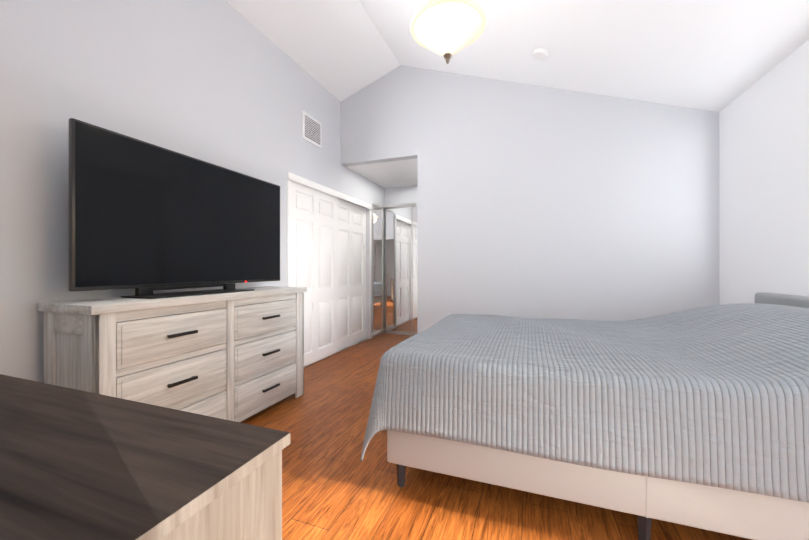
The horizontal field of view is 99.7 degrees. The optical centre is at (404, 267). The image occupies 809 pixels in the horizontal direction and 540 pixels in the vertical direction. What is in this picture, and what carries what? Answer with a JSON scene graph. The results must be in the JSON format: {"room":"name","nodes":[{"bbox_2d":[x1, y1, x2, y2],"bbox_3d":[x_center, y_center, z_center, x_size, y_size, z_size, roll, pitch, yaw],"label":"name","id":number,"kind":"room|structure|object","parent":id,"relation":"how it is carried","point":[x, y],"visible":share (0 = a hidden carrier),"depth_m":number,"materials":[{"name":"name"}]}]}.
{"room":"bedroom","nodes":[
{"label":"bedroom","id":0,"kind":"room"},
{"bbox_2d":[0,0,384,382],"bbox_3d":[-1.548,-0.630,2.663,0.120,3.460,6.970,0,0,20],"label":"wall","id":1,"kind":"structure","parent":0,"point":[224,84],"depth_m":2.10,"materials":[{"name":"white paint"}]},
{"bbox_2d":[302,110,321,148],"bbox_3d":[-1.038,-1.550,3.855,0.019,0.300,0.360,0,0,20],"label":"air vent","id":2,"kind":"object","parent":1,"relation":"in","point":[311,129],"visible":1,"depth_m":3.83,"materials":[{"name":"white metal"}]},
{"bbox_2d":[287,172,371,338],"bbox_3d":[-0.848,0.066,4.371,0.022,2.070,1.950,0,0,20],"label":"trim","id":3,"kind":"structure","parent":1,"relation":"attached to","point":[307,183],"depth_m":3.68,"materials":[{"name":"white wood"}]},
{"bbox_2d":[291,181,368,367],"bbox_3d":[-0.916,0.094,4.396,0.100,2.011,1.856,0,0,20],"label":"closet doors","id":4,"kind":"structure","parent":1,"relation":"in","point":[328,251],"depth_m":4.21,"materials":[{"name":"white wood"}]},
{"bbox_2d":[371,328,384,337],"bbox_3d":[-0.421,1.061,5.551,0.012,0.080,0.530,0,0,20],"label":"baseboard","id":5,"kind":"structure","parent":1,"relation":"attached to","point":[379,331],"depth_m":5.51,"materials":[{"name":"white wood"}]},
{"bbox_2d":[385,185,416,204],"bbox_3d":[0.121,-0.174,5.699,1.170,2.550,0.120,0,0,20],"label":"wall","id":6,"kind":"structure","parent":0,"point":[400,195],"depth_m":5.69,"materials":[{"name":"white paint"}]},
{"bbox_2d":[372,203,416,337],"bbox_3d":[0.071,0.026,5.392,1.044,2.150,0.490,0,0,20],"label":"doors","id":7,"kind":"structure","parent":6,"relation":"in","point":[400,269],"depth_m":5.64,"materials":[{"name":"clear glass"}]},
{"bbox_2d":[240,333,751,539],"bbox_3d":[0.367,1.150,2.004,4.530,0.100,7.250,0,0,20],"label":"floor","id":8,"kind":"structure","parent":0,"point":[334,487],"depth_m":1.65,"materials":[{"name":"laminate"}]},
{"bbox_2d":[0,374,289,539],"bbox_3d":[-1.057,0.720,0.753,1.579,0.760,0.492,0,0,20],"label":"dresser","id":9,"kind":"object","parent":8,"relation":"on","point":[75,464],"visible":1,"depth_m":0.60,"materials":[{"name":"brown wood"}]},
{"bbox_2d":[38,286,306,421],"bbox_3d":[-1.311,0.635,2.314,0.435,0.930,1.560,0,0,20],"label":"dresser","id":10,"kind":"object","parent":8,"relation":"on","point":[236,356],"visible":0.71,"depth_m":1.95,"materials":[{"name":"grey wood"}]},
{"bbox_2d":[68,118,279,298],"bbox_3d":[-1.319,-0.273,2.301,0.260,0.884,1.450,0,0,20],"label":"tv","id":11,"kind":"object","parent":10,"relation":"on","point":[145,220],"visible":1,"depth_m":2.01,"materials":[{"name":"black plastic"}]},
{"bbox_2d":[360,292,808,539],"bbox_3d":[1.193,0.637,2.041,2.380,0.925,1.735,0,0,20],"label":"bed","id":12,"kind":"object","parent":8,"relation":"on","point":[697,418],"visible":1,"depth_m":1.40,"materials":[{"name":"fabric"}]},
{"bbox_2d":[225,0,808,187],"bbox_3d":[0.608,-1.970,2.662,4.170,1.240,5.490,0,0,20],"label":"ceiling","id":13,"kind":"structure","parent":0,"point":[715,55],"depth_m":2.93,"materials":[{"name":"white paint"}]},
{"bbox_2d":[410,0,485,63],"bbox_3d":[0.253,-1.666,1.999,0.442,0.951,0.442,0,0,20],"label":"ceiling light","id":14,"kind":"object","parent":13,"relation":"hanging from","point":[446,29],"visible":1,"depth_m":1.90,"materials":[{"name":"white glass"}]},
{"bbox_2d":[533,48,548,60],"bbox_3d":[1.228,-1.915,3.069,0.140,0.074,0.144,0,0,20],"label":"smoke detector","id":15,"kind":"object","parent":13,"relation":"attached to","point":[540,54],"visible":1,"depth_m":3.04,"materials":[{"name":"white plastic"}]},
{"bbox_2d":[341,65,718,333],"bbox_3d":[1.035,-0.835,3.831,4.170,3.870,0.120,0,0,20],"label":"wall","id":16,"kind":"structure","parent":0,"point":[535,201],"depth_m":3.60,"materials":[{"name":"white paint"}]},
{"bbox_2d":[719,40,808,304],"bbox_3d":[2.248,-0.305,1.252,0.120,2.810,4.130,0,0,20],"label":"wall","id":17,"kind":"structure","parent":0,"point":[764,183],"depth_m":2.47,"materials":[{"name":"white paint"}]}
]}

